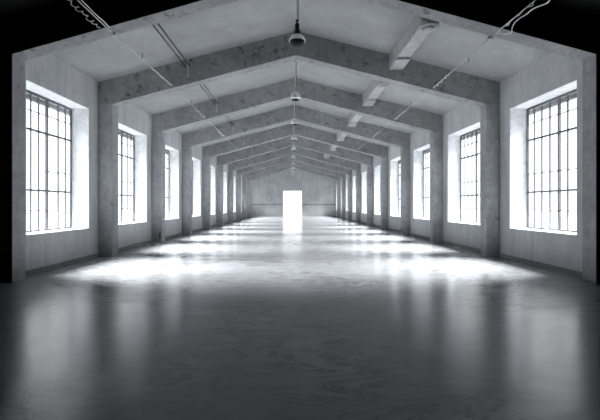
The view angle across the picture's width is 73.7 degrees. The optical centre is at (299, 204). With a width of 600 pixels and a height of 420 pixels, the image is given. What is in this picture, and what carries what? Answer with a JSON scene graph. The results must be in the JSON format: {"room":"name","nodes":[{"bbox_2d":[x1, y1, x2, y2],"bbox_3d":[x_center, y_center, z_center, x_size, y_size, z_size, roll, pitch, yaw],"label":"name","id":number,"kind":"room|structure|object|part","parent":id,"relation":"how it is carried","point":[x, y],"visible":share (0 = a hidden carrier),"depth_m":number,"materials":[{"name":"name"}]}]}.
{"room":"empty warehouse","nodes":[
{"label":"empty warehouse","id":0,"kind":"room"},
{"bbox_2d":[25,53,241,270],"bbox_3d":[-7.566,-1.245,35.632,0.630,6.070,52.486,0,0,-1],"label":"wall","id":1,"kind":"structure","parent":0,"point":[50,72],"depth_m":13.49,"materials":[{"name":"paint"}]},
{"bbox_2d":[26,80,88,235],"bbox_3d":[-7.320,-1.210,11.770,0.676,4.000,3.100,0,0,0],"label":"window","id":2,"kind":"structure","parent":1,"relation":"in","point":[79,114],"depth_m":12.94,"materials":[{"name":"metal"}]},
{"bbox_3d":[-7.598,-1.219,11.770,0.060,3.958,3.077,0,0,-1],"label":"frame","id":3,"kind":"part","parent":2,"relation":"part of","materials":[{"name":"metal"}]},
{"bbox_3d":[-7.320,0.775,11.770,0.676,0.030,3.100,0,0,0],"label":"sill","id":4,"kind":"part","parent":2,"relation":"part of","materials":[{"name":"white concrete"}]},
{"bbox_2d":[26,93,166,153],"bbox_3d":[-8.190,-3.310,35.532,0.620,0.240,52.686,0,0,-1],"label":"window panes","id":5,"kind":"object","parent":1,"relation":"attached to","point":[34,98],"depth_m":13.29,"materials":[{"name":"glass"}]},
{"bbox_2d":[118,122,146,224],"bbox_3d":[-7.372,-1.210,16.924,0.676,4.000,3.100,0,0,0],"label":"window","id":6,"kind":"structure","parent":1,"relation":"in","point":[139,146],"depth_m":18.46,"materials":[{"name":"metal"}]},
{"bbox_3d":[-7.649,-1.219,16.924,0.060,3.958,3.077,0,0,-1],"label":"frame","id":7,"kind":"part","parent":6,"relation":"part of","materials":[{"name":"metal"}]},
{"bbox_3d":[-7.372,0.775,16.924,0.676,0.030,3.100,0,0,0],"label":"sill","id":8,"kind":"part","parent":6,"relation":"part of","materials":[{"name":"white concrete"}]},
{"bbox_2d":[25,216,251,275],"bbox_3d":[-7.226,1.735,35.607,0.050,0.110,51.930,0,0,-1],"label":"baseboard","id":9,"kind":"structure","parent":1,"relation":"attached to","point":[40,269],"depth_m":12.75,"materials":[{"name":"grey concrete"}]},
{"bbox_2d":[165,144,178,219],"bbox_3d":[-7.423,-1.210,22.009,0.676,4.000,3.100,0,0,0],"label":"window","id":10,"kind":"structure","parent":1,"relation":"in","point":[172,158],"depth_m":23.55,"materials":[{"name":"metal"}]},
{"bbox_3d":[-7.700,-1.219,22.009,0.060,3.958,3.077,0,0,-1],"label":"frame","id":11,"kind":"part","parent":10,"relation":"part of","materials":[{"name":"metal"}]},
{"bbox_2d":[192,157,199,216],"bbox_3d":[-7.476,-1.210,27.344,0.676,4.000,3.100,0,0,0],"label":"window","id":12,"kind":"structure","parent":1,"relation":"in","point":[195,162],"depth_m":28.88,"materials":[{"name":"metal"}]},
{"bbox_3d":[-7.753,-1.219,27.344,0.060,3.958,3.077,0,0,-1],"label":"frame","id":13,"kind":"part","parent":12,"relation":"part of","materials":[{"name":"metal"}]},
{"bbox_2d":[211,166,214,214],"bbox_3d":[-7.529,-1.210,32.623,0.676,4.000,3.100,0,0,0],"label":"window","id":14,"kind":"structure","parent":1,"relation":"in","point":[212,167],"depth_m":34.16,"materials":[{"name":"metal"}]},
{"bbox_2d":[223,171,226,212],"bbox_3d":[-7.586,-1.210,38.376,0.676,4.000,3.100,0,0,0],"label":"window","id":15,"kind":"structure","parent":1,"relation":"in","point":[224,173],"depth_m":39.91,"materials":[{"name":"metal"}]},
{"bbox_2d":[234,176,235,211],"bbox_3d":[-7.643,-1.210,44.088,0.676,4.000,3.100,0,0,0],"label":"window","id":16,"kind":"structure","parent":1,"relation":"in","point":[234,176],"depth_m":45.63,"materials":[{"name":"metal"}]},
{"bbox_2d":[241,180,241,210],"bbox_3d":[-7.694,-1.210,49.172,0.676,4.000,3.100,0,0,0],"label":"window","id":17,"kind":"structure","parent":1,"relation":"in","point":[241,180],"depth_m":50.72,"materials":[{"name":"metal"}]},
{"bbox_2d":[251,169,335,216],"bbox_3d":[-0.987,-2.135,61.746,13.047,7.850,0.350,0,0,0],"label":"wall","id":18,"kind":"structure","parent":0,"point":[316,189],"depth_m":61.56,"materials":[{"name":"concrete"}]},
{"bbox_2d":[251,204,335,204],"bbox_3d":[-0.987,-0.075,61.541,13.007,0.170,0.060,0,0,0],"label":"trim","id":19,"kind":"structure","parent":18,"relation":"attached to","point":[251,204],"depth_m":61.50,"materials":[{"name":"grey concrete"}]},
{"bbox_2d":[0,217,599,419],"bbox_3d":[0.011,1.790,28.335,16.304,0.001,67.271,0,0,0],"label":"floor","id":20,"kind":"structure","parent":0,"point":[253,318],"depth_m":5.66,"materials":[{"name":"concrete"}]},
{"bbox_2d":[0,54,24,282],"bbox_3d":[-6.804,-0.840,9.419,0.374,5.260,0.450,0,0,0],"label":"concrete pillar","id":21,"kind":"structure","parent":20,"relation":"on","point":[12,68],"depth_m":9.21,"materials":[{"name":"grey concrete"}]},
{"bbox_2d":[98,104,117,255],"bbox_3d":[-6.784,-0.865,14.155,0.509,5.310,0.450,0,0,0],"label":"concrete pillar","id":22,"kind":"structure","parent":20,"relation":"on","point":[107,113],"depth_m":13.93,"materials":[{"name":"grey concrete"}]},
{"bbox_2d":[152,131,164,241],"bbox_3d":[-6.835,-0.865,19.309,0.509,5.310,0.450,0,0,0],"label":"concrete pillar","id":23,"kind":"structure","parent":20,"relation":"on","point":[158,137],"depth_m":19.09,"materials":[{"name":"grey concrete"}]},
{"bbox_2d":[182,147,191,234],"bbox_3d":[-6.886,-0.865,24.393,0.509,5.310,0.450,0,0,0],"label":"concrete pillar","id":24,"kind":"structure","parent":20,"relation":"on","point":[186,151],"depth_m":24.17,"materials":[{"name":"grey concrete"}]},
{"bbox_2d":[203,157,210,228],"bbox_3d":[-6.940,-0.865,29.729,0.509,5.310,0.450,0,0,0],"label":"concrete pillar","id":25,"kind":"structure","parent":20,"relation":"on","point":[206,160],"depth_m":29.50,"materials":[{"name":"grey concrete"}]},
{"bbox_2d":[217,165,222,225],"bbox_3d":[-6.992,-0.865,35.008,0.509,5.310,0.450,0,0,0],"label":"concrete pillar","id":26,"kind":"structure","parent":20,"relation":"on","point":[219,167],"depth_m":34.78,"materials":[{"name":"grey concrete"}]},
{"bbox_2d":[228,170,233,222],"bbox_3d":[-7.050,-0.865,40.761,0.509,5.310,0.450,0,0,0],"label":"concrete pillar","id":27,"kind":"structure","parent":20,"relation":"on","point":[230,172],"depth_m":40.53,"materials":[{"name":"grey concrete"}]},
{"bbox_2d":[236,175,240,219],"bbox_3d":[-7.107,-0.865,46.473,0.509,5.310,0.450,0,0,0],"label":"concrete pillar","id":28,"kind":"structure","parent":20,"relation":"on","point":[238,177],"depth_m":46.24,"materials":[{"name":"grey concrete"}]},
{"bbox_2d":[242,178,246,218],"bbox_3d":[-7.158,-0.865,51.557,0.509,5.310,0.450,0,0,0],"label":"concrete pillar","id":29,"kind":"structure","parent":20,"relation":"on","point":[244,180],"depth_m":51.34,"materials":[{"name":"grey concrete"}]},
{"bbox_2d":[247,180,250,217],"bbox_3d":[-7.207,-0.865,56.502,0.509,5.310,0.450,0,0,0],"label":"concrete pillar","id":30,"kind":"structure","parent":20,"relation":"on","point":[248,181],"depth_m":56.27,"materials":[{"name":"grey concrete"}]},
{"bbox_2d":[337,180,339,217],"bbox_3d":[5.456,-0.865,56.502,0.477,5.310,0.450,0,0,0],"label":"concrete pillar","id":31,"kind":"structure","parent":20,"relation":"on","point":[338,181],"depth_m":56.27,"materials":[{"name":"grey concrete"}]},
{"bbox_2d":[341,178,345,218],"bbox_3d":[5.604,-0.865,51.557,0.477,5.310,0.450,0,0,0],"label":"concrete pillar","id":32,"kind":"structure","parent":20,"relation":"on","point":[343,180],"depth_m":51.34,"materials":[{"name":"grey concrete"}]},
{"bbox_2d":[347,175,351,219],"bbox_3d":[5.757,-0.865,46.473,0.477,5.310,0.450,0,0,0],"label":"concrete pillar","id":33,"kind":"structure","parent":20,"relation":"on","point":[349,177],"depth_m":46.24,"materials":[{"name":"grey concrete"}]},
{"bbox_2d":[356,170,360,222],"bbox_3d":[5.928,-0.865,40.761,0.477,5.310,0.450,0,0,0],"label":"concrete pillar","id":34,"kind":"structure","parent":20,"relation":"on","point":[358,172],"depth_m":40.53,"materials":[{"name":"grey concrete"}]},
{"bbox_2d":[367,165,372,225],"bbox_3d":[6.101,-0.865,35.008,0.477,5.310,0.450,0,0,0],"label":"concrete pillar","id":35,"kind":"structure","parent":20,"relation":"on","point":[369,167],"depth_m":34.78,"materials":[{"name":"grey concrete"}]},
{"bbox_2d":[380,157,387,228],"bbox_3d":[6.259,-0.865,29.729,0.477,5.310,0.450,0,0,0],"label":"concrete pillar","id":36,"kind":"structure","parent":20,"relation":"on","point":[383,160],"depth_m":29.50,"materials":[{"name":"grey concrete"}]},
{"bbox_2d":[400,147,409,234],"bbox_3d":[6.419,-0.865,24.393,0.477,5.310,0.450,0,0,0],"label":"concrete pillar","id":37,"kind":"structure","parent":20,"relation":"on","point":[404,151],"depth_m":24.17,"materials":[{"name":"grey concrete"}]},
{"bbox_2d":[430,131,442,241],"bbox_3d":[6.572,-0.865,19.309,0.477,5.310,0.450,0,0,0],"label":"concrete pillar","id":38,"kind":"structure","parent":20,"relation":"on","point":[436,137],"depth_m":19.09,"materials":[{"name":"grey concrete"}]},
{"bbox_2d":[481,104,499,255],"bbox_3d":[6.726,-0.865,14.155,0.477,5.310,0.450,0,0,0],"label":"concrete pillar","id":39,"kind":"structure","parent":20,"relation":"on","point":[490,113],"depth_m":13.93,"materials":[{"name":"grey concrete"}]},
{"bbox_2d":[583,54,599,282],"bbox_3d":[6.957,-0.840,9.419,0.300,5.260,0.450,0,0,0],"label":"concrete pillar","id":40,"kind":"structure","parent":20,"relation":"on","point":[591,66],"depth_m":9.34,"materials":[{"name":"grey concrete"}]},
{"bbox_2d":[0,0,599,147],"bbox_3d":[0.014,-5.240,28.335,16.317,2.240,67.271,0,0,0],"label":"ceiling","id":41,"kind":"structure","parent":0,"point":[358,23],"depth_m":12.81,"materials":[{"name":"concrete"}]},
{"bbox_2d":[152,23,189,77],"bbox_3d":[-3.877,-4.760,11.787,0.177,0.660,4.289,0,0,-1],"label":"pipes","id":42,"kind":"object","parent":41,"relation":"attached to","point":[187,61],"visible":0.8,"depth_m":12.34,"materials":[{"name":"grey metal"}]},
{"bbox_2d":[200,84,217,111],"bbox_3d":[-3.946,-4.760,16.732,0.177,0.661,4.706,0,0,-1],"label":"pipes","id":43,"kind":"object","parent":41,"relation":"attached to","point":[203,84],"visible":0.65,"depth_m":17.80,"materials":[{"name":"grey metal"}]},
{"bbox_2d":[247,165,339,179],"bbox_3d":[-0.881,-4.790,56.502,13.152,2.540,0.450,0,0,0],"label":"roof beam","id":44,"kind":"structure","parent":41,"relation":"attached to","point":[290,166],"depth_m":56.27,"materials":[{"name":"concrete"}]},
{"bbox_2d":[236,154,351,174],"bbox_3d":[-0.681,-4.790,46.473,13.353,2.540,0.450,0,0,0],"label":"roof beam","id":45,"kind":"structure","parent":41,"relation":"attached to","point":[288,158],"depth_m":46.24,"materials":[{"name":"concrete"}]},
{"bbox_2d":[242,160,345,177],"bbox_3d":[-0.783,-4.790,51.557,13.251,2.540,0.450,0,0,0],"label":"roof beam","id":46,"kind":"structure","parent":41,"relation":"attached to","point":[297,163],"depth_m":51.34,"materials":[{"name":"concrete"}]},
{"bbox_2d":[291,127,296,140],"bbox_3d":[-0.402,-5.216,27.059,0.416,1.727,0.416,0,0,0],"label":"pendant lamp","id":47,"kind":"object","parent":41,"relation":"hanging from","point":[293,137],"visible":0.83,"depth_m":26.95,"materials":[{"name":"metal"}]},
{"bbox_2d":[228,146,360,170],"bbox_3d":[-0.567,-4.790,40.761,13.467,2.540,0.450,0,0,0],"label":"roof beam","id":48,"kind":"structure","parent":41,"relation":"attached to","point":[287,151],"depth_m":40.53,"materials":[{"name":"concrete"}]},
{"bbox_2d":[291,101,297,125],"bbox_3d":[-0.298,-5.216,21.849,0.416,1.727,0.416,0,0,0],"label":"pendant lamp","id":49,"kind":"object","parent":41,"relation":"hanging from","point":[294,121],"visible":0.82,"depth_m":21.73,"materials":[{"name":"metal"}]},
{"bbox_3d":[-0.298,-4.577,21.849,0.416,0.335,0.416,0,0,0],"label":"lamp shade","id":50,"kind":"part","parent":49,"relation":"part of","materials":[{"name":"metal"}]},
{"bbox_2d":[217,136,372,164],"bbox_3d":[-0.452,-4.790,35.008,13.582,2.540,0.450,0,0,0],"label":"roof beam","id":51,"kind":"structure","parent":41,"relation":"attached to","point":[350,155],"depth_m":34.78,"materials":[{"name":"concrete"}]},
{"bbox_2d":[290,60,299,100],"bbox_3d":[-0.196,-5.216,16.730,0.416,1.727,0.416,0,0,0],"label":"pendant lamp","id":52,"kind":"object","parent":41,"relation":"hanging from","point":[295,96],"visible":0.98,"depth_m":16.63,"materials":[{"name":"metal"}]},
{"bbox_3d":[-0.196,-4.577,16.730,0.416,0.335,0.416,0,0,0],"label":"lamp shade","id":53,"kind":"part","parent":52,"relation":"part of","materials":[{"name":"metal"}]},
{"bbox_2d":[203,124,387,157],"bbox_3d":[-0.346,-4.790,29.729,13.688,2.540,0.450,0,0,0],"label":"roof beam","id":54,"kind":"structure","parent":41,"relation":"attached to","point":[225,147],"depth_m":29.50,"materials":[{"name":"concrete"}]},
{"bbox_2d":[182,105,409,147],"bbox_3d":[-0.239,-4.790,24.393,13.795,2.540,0.450,0,0,0],"label":"roof beam","id":55,"kind":"structure","parent":41,"relation":"attached to","point":[200,137],"depth_m":24.17,"materials":[{"name":"concrete"}]},
{"bbox_2d":[152,78,442,132],"bbox_3d":[-0.138,-4.790,19.309,13.896,2.540,0.450,0,0,0],"label":"roof beam","id":56,"kind":"structure","parent":41,"relation":"attached to","point":[183,117],"depth_m":19.09,"materials":[{"name":"concrete"}]},
{"bbox_2d":[289,0,305,46],"bbox_3d":[-0.077,-5.195,10.810,0.460,1.770,0.460,0,0,0],"label":"pendant lamp","id":57,"kind":"object","parent":41,"relation":"hanging from","point":[297,39],"visible":1,"depth_m":10.72,"materials":[{"name":"metal"}]},
{"bbox_2d":[98,32,499,106],"bbox_3d":[-0.035,-4.790,14.155,13.999,2.540,0.450,0,0,0],"label":"roof beam","id":58,"kind":"structure","parent":41,"relation":"attached to","point":[219,65],"depth_m":13.93,"materials":[{"name":"concrete"}]},
{"bbox_2d":[77,0,236,148],"bbox_3d":[-4.444,-4.168,13.627,0.101,0.346,33.257,0,0,-1],"label":"conduit","id":59,"kind":"object","parent":58,"relation":"attached to","point":[112,33],"visible":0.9,"depth_m":10.36,"materials":[{"name":"grey metal"}]},
{"bbox_2d":[68,0,99,27],"bbox_3d":[-4.458,-3.939,7.676,0.137,0.083,2.558,0,0,-1],"label":"loose cable","id":60,"kind":"object","parent":59,"relation":"hanging from","point":[91,21],"visible":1,"depth_m":8.28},
{"bbox_2d":[81,0,109,27],"bbox_3d":[-4.297,-4.018,7.975,0.039,0.028,2.152,0,0,-1],"label":"loose cable","id":61,"kind":"object","parent":59,"relation":"attached to","point":[81,0],"visible":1,"depth_m":8.38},
{"bbox_2d":[357,0,535,149],"bbox_3d":[4.545,-4.082,13.627,0.337,0.354,33.259,0,0,-1],"label":"conduit","id":62,"kind":"object","parent":58,"relation":"attached to","point":[488,37],"visible":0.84,"depth_m":10.18,"materials":[{"name":"grey metal"}]},
{"bbox_2d":[496,0,534,33],"bbox_3d":[4.517,-3.911,7.860,0.091,0.059,2.525,0,0,-2],"label":"loose cable","id":63,"kind":"object","parent":62,"relation":"attached to","point":[534,0],"visible":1,"depth_m":8.34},
{"bbox_2d":[500,0,549,34],"bbox_3d":[4.535,-3.797,7.952,0.133,0.177,2.109,0,0,0],"label":"loose cable","id":64,"kind":"object","parent":62,"relation":"hanging from","point":[549,0],"visible":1,"depth_m":8.19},
{"bbox_2d":[0,0,599,60],"bbox_3d":[0.060,-4.765,9.419,14.094,2.590,0.450,0,0,0],"label":"roof beam","id":65,"kind":"structure","parent":41,"relation":"attached to","point":[31,34],"depth_m":9.19,"materials":[{"name":"concrete"}]},
{"bbox_2d":[330,145,336,150],"bbox_3d":[2.871,-4.950,33.013,0.530,0.600,3.548,0,0,-1],"label":"duct","id":66,"kind":"object","parent":41,"relation":"attached to","point":[332,148],"visible":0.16,"depth_m":33.83,"materials":[{"name":"grey metal"}]},
{"bbox_2d":[337,132,346,140],"bbox_3d":[3.004,-4.950,27.734,0.530,0.600,3.548,0,0,-1],"label":"duct","id":67,"kind":"object","parent":41,"relation":"attached to","point":[341,136],"visible":0.44,"depth_m":28.39,"materials":[{"name":"grey metal"}]},
{"bbox_2d":[347,113,362,126],"bbox_3d":[3.139,-4.950,22.398,0.530,0.600,3.548,0,0,-1],"label":"duct","id":68,"kind":"object","parent":41,"relation":"attached to","point":[353,118],"visible":0.47,"depth_m":22.95,"materials":[{"name":"grey metal"}]},
{"bbox_2d":[362,80,389,105],"bbox_3d":[3.267,-4.950,17.314,0.530,0.600,3.548,0,0,-1],"label":"duct","id":69,"kind":"object","parent":41,"relation":"attached to","point":[375,88],"visible":0.78,"depth_m":17.34,"materials":[{"name":"grey metal"}]},
{"bbox_2d":[389,16,438,69],"bbox_3d":[3.397,-4.950,12.160,0.530,0.600,3.548,0,0,-1],"label":"duct","id":70,"kind":"object","parent":41,"relation":"attached to","point":[418,30],"visible":0.77,"depth_m":11.94,"materials":[{"name":"grey metal"}]},
{"bbox_2d":[336,52,582,271],"bbox_3d":[6.629,-1.245,35.632,0.630,6.070,52.519,0,0,-2],"label":"wall","id":71,"kind":"structure","parent":0,"point":[552,71],"depth_m":13.39,"materials":[{"name":"paint"}]},
{"bbox_2d":[346,180,346,210],"bbox_3d":[6.215,-1.210,49.172,0.645,4.000,3.121,0,0,-2],"label":"window","id":72,"kind":"structure","parent":71,"relation":"in","point":[346,180],"depth_m":50.72,"materials":[{"name":"metal"}]},
{"bbox_2d":[353,176,355,211],"bbox_3d":[6.368,-1.210,44.088,0.645,4.000,3.121,0,0,-2],"label":"window","id":73,"kind":"structure","parent":71,"relation":"in","point":[354,177],"depth_m":45.63,"materials":[{"name":"metal"}]},
{"bbox_2d":[362,171,366,212],"bbox_3d":[6.539,-1.210,38.376,0.645,4.000,3.121,0,0,-2],"label":"window","id":74,"kind":"structure","parent":71,"relation":"in","point":[364,174],"depth_m":39.91,"materials":[{"name":"metal"}]},
{"bbox_2d":[374,165,379,214],"bbox_3d":[6.712,-1.210,32.623,0.645,4.000,3.121,0,0,-2],"label":"window","id":75,"kind":"structure","parent":71,"relation":"in","point":[376,169],"depth_m":34.16,"materials":[{"name":"metal"}]},
{"bbox_2d":[390,157,399,216],"bbox_3d":[6.870,-1.210,27.344,0.645,4.000,3.121,0,0,-2],"label":"window","id":76,"kind":"structure","parent":71,"relation":"in","point":[395,163],"depth_m":28.88,"materials":[{"name":"metal"}]},
{"bbox_3d":[7.148,-1.219,27.344,0.060,3.958,3.079,0,0,-2],"label":"frame","id":77,"kind":"part","parent":76,"relation":"part of","materials":[{"name":"metal"}]},
{"bbox_2d":[413,144,429,219],"bbox_3d":[7.030,-1.210,22.009,0.645,4.000,3.121,0,0,-2],"label":"window","id":78,"kind":"structure","parent":71,"relation":"in","point":[418,154],"depth_m":23.55,"materials":[{"name":"metal"}]},
{"bbox_3d":[7.308,-1.219,22.009,0.060,3.958,3.079,0,0,-2],"label":"frame","id":79,"kind":"part","parent":78,"relation":"part of","materials":[{"name":"metal"}]},
{"bbox_2d":[336,216,582,276],"bbox_3d":[6.290,1.735,35.607,0.050,0.110,51.952,0,0,-2],"label":"baseboard","id":80,"kind":"structure","parent":71,"relation":"attached to","point":[561,269],"depth_m":12.79,"materials":[{"name":"grey concrete"}]},
{"bbox_2d":[448,122,479,225],"bbox_3d":[7.183,-1.210,16.924,0.645,4.000,3.121,0,0,-2],"label":"window","id":81,"kind":"structure","parent":71,"relation":"in","point":[455,146],"depth_m":18.42,"materials":[{"name":"metal"}]},
{"bbox_3d":[7.183,0.775,16.924,0.645,0.030,3.121,0,0,-2],"label":"sill","id":82,"kind":"part","parent":81,"relation":"part of","materials":[{"name":"white concrete"}]},
{"bbox_3d":[7.460,-1.219,16.924,0.060,3.958,3.079,0,0,-2],"label":"frame","id":83,"kind":"part","parent":81,"relation":"part of","materials":[{"name":"metal"}]},
{"bbox_2d":[424,92,576,154],"bbox_3d":[7.257,-3.310,35.532,0.620,0.240,52.719,0,0,-2],"label":"window panes","id":84,"kind":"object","parent":71,"relation":"attached to","point":[573,96],"depth_m":13.17,"materials":[{"name":"glass"}]},
{"bbox_2d":[509,80,576,235],"bbox_3d":[7.337,-1.210,11.770,0.645,4.000,3.121,0,0,-2],"label":"window","id":85,"kind":"structure","parent":71,"relation":"in","point":[519,114],"depth_m":12.94,"materials":[{"name":"metal"}]},
{"bbox_3d":[7.337,0.775,11.770,0.645,0.030,3.121,0,0,-2],"label":"sill","id":86,"kind":"part","parent":85,"relation":"part of","materials":[{"name":"white concrete"}]},
{"bbox_3d":[7.615,-1.219,11.770,0.060,3.958,3.079,0,0,-2],"label":"frame","id":87,"kind":"part","parent":85,"relation":"part of","materials":[{"name":"metal"}]},
{"label":"outside","id":88,"kind":"structure","parent":0,"visible":0},
{"bbox_2d":[26,208,576,230],"bbox_3d":[0.000,1.850,50.000,320.000,0.001,340.000,0,0,0],"label":"ground","id":89,"kind":"structure","parent":88,"point":[286,211],"depth_m":64.34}
]}

